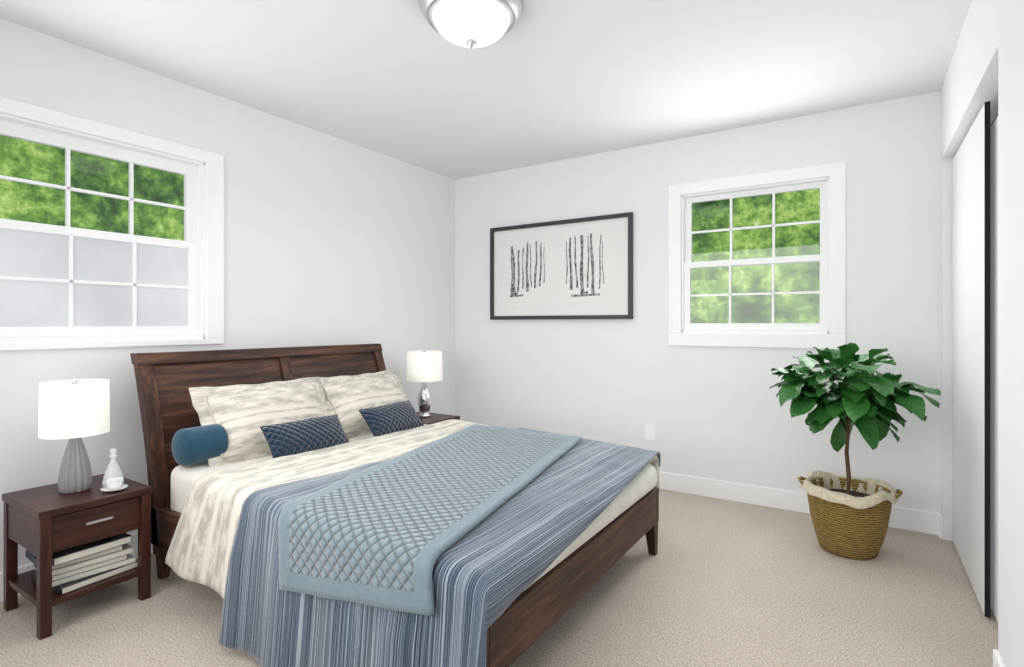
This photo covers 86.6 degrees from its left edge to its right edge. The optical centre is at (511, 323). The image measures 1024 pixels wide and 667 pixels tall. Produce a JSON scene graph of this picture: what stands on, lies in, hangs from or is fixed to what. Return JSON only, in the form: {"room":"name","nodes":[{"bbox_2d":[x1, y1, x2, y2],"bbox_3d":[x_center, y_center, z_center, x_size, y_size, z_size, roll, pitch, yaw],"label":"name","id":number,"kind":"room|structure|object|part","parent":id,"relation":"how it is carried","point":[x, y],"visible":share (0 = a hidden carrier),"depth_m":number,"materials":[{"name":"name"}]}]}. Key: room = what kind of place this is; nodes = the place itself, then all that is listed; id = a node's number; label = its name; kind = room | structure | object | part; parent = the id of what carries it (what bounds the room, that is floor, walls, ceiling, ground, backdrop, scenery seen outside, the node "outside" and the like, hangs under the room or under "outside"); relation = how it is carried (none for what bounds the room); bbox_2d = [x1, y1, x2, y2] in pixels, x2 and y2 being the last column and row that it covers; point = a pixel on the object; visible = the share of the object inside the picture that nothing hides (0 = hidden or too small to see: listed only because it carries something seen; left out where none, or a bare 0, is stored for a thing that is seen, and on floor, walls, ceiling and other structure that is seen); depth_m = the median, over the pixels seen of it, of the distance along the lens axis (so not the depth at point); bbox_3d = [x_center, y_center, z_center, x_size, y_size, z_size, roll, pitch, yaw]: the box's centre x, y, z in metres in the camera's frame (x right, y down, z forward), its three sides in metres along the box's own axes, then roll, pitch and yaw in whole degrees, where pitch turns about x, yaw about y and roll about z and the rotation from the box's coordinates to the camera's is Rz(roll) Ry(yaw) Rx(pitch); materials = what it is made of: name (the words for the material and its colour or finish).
{"room":"bedroom","nodes":[
{"label":"bedroom","id":0,"kind":"room"},
{"bbox_2d":[0,18,454,572],"bbox_3d":[-1.659,-0.060,3.136,0.120,2.440,4.325,0,0,33],"label":"wall","id":1,"kind":"structure","parent":0,"point":[330,240],"depth_m":3.29,"materials":[{"name":"white paint"}]},
{"bbox_2d":[0,533,152,601],"bbox_3d":[-1.602,1.100,3.100,0.014,0.120,4.085,0,0,33],"label":"baseboard","id":2,"kind":"structure","parent":1,"relation":"attached to","point":[134,543],"depth_m":2.35,"materials":[{"name":"white paint"}]},
{"bbox_2d":[0,96,223,350],"bbox_3d":[-2.118,-0.417,2.402,0.140,1.059,1.635,0,0,33],"label":"window","id":3,"kind":"structure","parent":1,"relation":"in","point":[66,280],"depth_m":2.63,"materials":[{"name":"white paint"}]},
{"bbox_2d":[0,0,971,179],"bbox_3d":[0.150,-1.330,1.974,4.420,0.100,4.325,0,0,33],"label":"ceiling","id":4,"kind":"structure","parent":0,"point":[543,81],"depth_m":2.67,"materials":[{"name":"white paint"}]},
{"bbox_2d":[419,0,522,49],"bbox_3d":[-0.162,-1.188,2.172,0.416,0.184,0.416,0,0,33],"label":"ceiling light","id":5,"kind":"object","parent":4,"relation":"attached to","point":[471,24],"visible":1,"depth_m":2.10,"materials":[{"name":"white glass"}]},
{"bbox_2d":[0,489,997,666],"bbox_3d":[0.150,1.210,1.974,4.420,0.100,4.325,0,0,33],"label":"floor","id":6,"kind":"structure","parent":0,"point":[715,582],"depth_m":2.17,"materials":[{"name":"beige carpet"}]},
{"bbox_2d":[2,474,151,639],"bbox_3d":[-1.797,0.925,2.253,0.410,0.470,0.378,0,0,33],"label":"nightstand","id":7,"kind":"object","parent":6,"relation":"on","point":[75,545],"visible":0.94,"depth_m":2.15,"materials":[{"name":"brown wood"}]},
{"bbox_2d":[38,378,109,493],"bbox_3d":[-1.807,0.457,2.248,0.232,0.464,0.232,0,0,33],"label":"lamp","id":8,"kind":"object","parent":7,"relation":"on","point":[74,411],"visible":1,"depth_m":2.19,"materials":[{"name":"white fabric"}]},
{"bbox_3d":[-1.784,0.332,2.232,0.172,0.214,0.199,0,0,33],"label":"stem","id":9,"kind":"part","parent":8,"relation":"part of","materials":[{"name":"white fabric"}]},
{"bbox_3d":[-1.807,0.346,2.248,0.232,0.215,0.232,0,0,33],"label":"lamp shade","id":10,"kind":"part","parent":8,"relation":"part of","materials":[{"name":"white fabric"}]},
{"bbox_2d":[25,524,137,594],"bbox_3d":[-1.768,0.958,2.240,0.283,0.146,0.320,0,0,33],"label":"books","id":11,"kind":"object","parent":7,"relation":"on","point":[78,568],"depth_m":2.16,"materials":[{"name":"grey paper"}]},
{"bbox_3d":[-1.630,0.777,2.146,0.014,0.010,0.090,0,0,33],"label":"handle","id":12,"kind":"part","parent":7,"relation":"part of","materials":[{"name":"silver metal"}]},
{"bbox_2d":[102,448,123,486],"bbox_3d":[-1.709,0.611,2.327,0.076,0.156,0.076,0,0,33],"label":"decanter","id":13,"kind":"object","parent":7,"relation":"on","point":[113,469],"visible":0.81,"depth_m":2.31,"materials":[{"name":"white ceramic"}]},
{"bbox_2d":[100,477,127,491],"bbox_3d":[-1.649,0.666,2.253,0.094,0.045,0.094,0,0,33],"label":"cup","id":14,"kind":"object","parent":7,"relation":"on","point":[114,484],"visible":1,"depth_m":2.24,"materials":[{"name":"white ceramic"}]},
{"bbox_2d":[130,344,660,666],"bbox_3d":[-0.508,0.650,2.618,2.134,1.020,1.754,0,0,33],"label":"bed","id":15,"kind":"object","parent":6,"relation":"on","point":[330,506],"visible":1,"depth_m":2.04,"materials":[{"name":"blue fabric"}]},
{"bbox_3d":[-1.280,0.590,3.145,0.265,0.900,1.538,0,0,33],"label":"headboard","id":16,"kind":"part","parent":15,"relation":"part of","materials":[{"name":"brown wood"}]},
{"bbox_3d":[-0.454,0.995,2.615,1.870,0.330,1.530,0,0,33],"label":"frame","id":17,"kind":"part","parent":15,"relation":"part of","materials":[{"name":"brown wood"}]},
{"bbox_2d":[218,427,660,666],"bbox_3d":[-0.087,0.881,2.347,1.132,0.546,1.753,0,0,33],"label":"throw","id":18,"kind":"object","parent":15,"relation":"on","point":[461,548],"depth_m":1.77,"materials":[{"name":"blue fabric"}]},
{"bbox_2d":[416,411,459,424],"bbox_3d":[-0.662,0.925,4.020,0.410,0.470,0.378,0,0,33],"label":"nightstand","id":19,"kind":"object","parent":6,"relation":"on","point":[434,418],"visible":0.06,"depth_m":4.00,"materials":[{"name":"brown wood"}]},
{"bbox_2d":[407,349,442,416],"bbox_3d":[-0.650,0.440,4.042,0.266,0.499,0.266,0,0,33],"label":"lamp","id":20,"kind":"object","parent":19,"relation":"on","point":[424,366],"visible":1,"depth_m":3.94,"materials":[{"name":"white fabric"}]},
{"bbox_3d":[-0.623,0.299,4.024,0.198,0.219,0.228,0,0,33],"label":"stem","id":21,"kind":"part","parent":20,"relation":"part of","materials":[{"name":"white fabric"}]},
{"bbox_3d":[-0.650,0.311,4.042,0.266,0.215,0.266,0,0,33],"label":"lamp shade","id":22,"kind":"part","parent":20,"relation":"part of","materials":[{"name":"white fabric"}]},
{"bbox_2d":[797,476,902,559],"bbox_3d":[1.720,0.988,2.781,0.458,0.344,0.385,0,0,33],"label":"basket","id":23,"kind":"object","parent":6,"relation":"on","point":[842,530],"depth_m":2.66,"materials":[{"name":"brown wicker"}]},
{"bbox_2d":[769,343,940,559],"bbox_3d":[1.732,0.625,2.789,0.715,1.070,0.642,0,0,33],"label":"plant","id":24,"kind":"object","parent":6,"relation":"on","point":[850,515],"visible":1,"depth_m":2.67,"materials":[{"name":"green plant"}]},
{"bbox_2d":[455,91,940,512],"bbox_3d":[1.008,-0.060,3.922,3.520,2.440,0.120,0,0,33],"label":"wall","id":25,"kind":"structure","parent":0,"point":[716,413],"depth_m":3.64,"materials":[{"name":"white paint"}]},
{"bbox_2d":[490,212,632,319],"bbox_3d":[0.346,-0.420,4.255,1.245,0.770,0.032,0,0,33],"label":"picture","id":26,"kind":"object","parent":25,"relation":"attached to","point":[578,268],"visible":0.98,"depth_m":4.22,"materials":[{"name":"grey paper"}]},
{"bbox_2d":[645,424,654,440],"bbox_3d":[0.983,0.772,3.863,0.070,0.115,0.006,0,0,33],"label":"wall outlet","id":27,"kind":"object","parent":25,"relation":"attached to","point":[650,432],"visible":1,"depth_m":3.86,"materials":[{"name":"white paint"}]},
{"bbox_2d":[669,162,845,348],"bbox_3d":[1.567,-0.405,3.551,1.050,1.110,0.140,0,0,33],"label":"window","id":28,"kind":"structure","parent":25,"relation":"in","point":[773,260],"depth_m":3.47,"materials":[{"name":"white paint"}]},
{"bbox_2d":[659,471,941,538],"bbox_3d":[0.929,1.100,3.881,3.370,0.120,0.035,0,0,33],"label":"baseboard","id":29,"kind":"structure","parent":25,"relation":"attached to","point":[916,520],"depth_m":3.44,"materials":[{"name":"white paint"}]},
{"bbox_2d":[941,0,1023,666],"bbox_3d":[1.303,-0.060,1.234,0.120,2.440,4.085,0,0,33],"label":"wall","id":30,"kind":"structure","parent":0,"point":[986,63],"depth_m":1.67,"materials":[{"name":"white paint"}]},
{"bbox_2d":[952,101,989,617],"bbox_3d":[2.107,0.139,2.509,0.017,2.018,0.912,0,0,33],"label":"closet doors","id":31,"kind":"structure","parent":30,"relation":"in","point":[971,349],"depth_m":2.37,"materials":[{"name":"white paint"}]},
{"bbox_2d":[990,116,997,621],"bbox_3d":[1.803,0.174,1.964,0.028,1.948,0.646,0,0,33],"label":"closet doors","id":32,"kind":"structure","parent":30,"relation":"in","point":[994,366],"depth_m":2.13,"materials":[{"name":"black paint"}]},
{"bbox_2d":[993,649,1004,666],"bbox_3d":[0.853,1.100,0.657,0.014,0.120,2.568,0,0,33],"label":"baseboard","id":33,"kind":"structure","parent":30,"relation":"attached to","point":[997,660],"depth_m":1.70,"materials":[{"name":"white paint"}]},
{"label":"outside","id":34,"kind":"structure","parent":0,"visible":0},
{"bbox_2d":[0,135,183,337],"bbox_3d":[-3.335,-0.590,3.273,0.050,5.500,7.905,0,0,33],"label":"tree","id":35,"kind":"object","parent":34,"point":[123,211],"depth_m":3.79,"materials":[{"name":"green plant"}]},
{"bbox_2d":[691,188,819,329],"bbox_3d":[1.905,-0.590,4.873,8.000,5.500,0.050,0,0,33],"label":"trees","id":36,"kind":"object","parent":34,"point":[750,216],"depth_m":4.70,"materials":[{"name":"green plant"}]}
]}

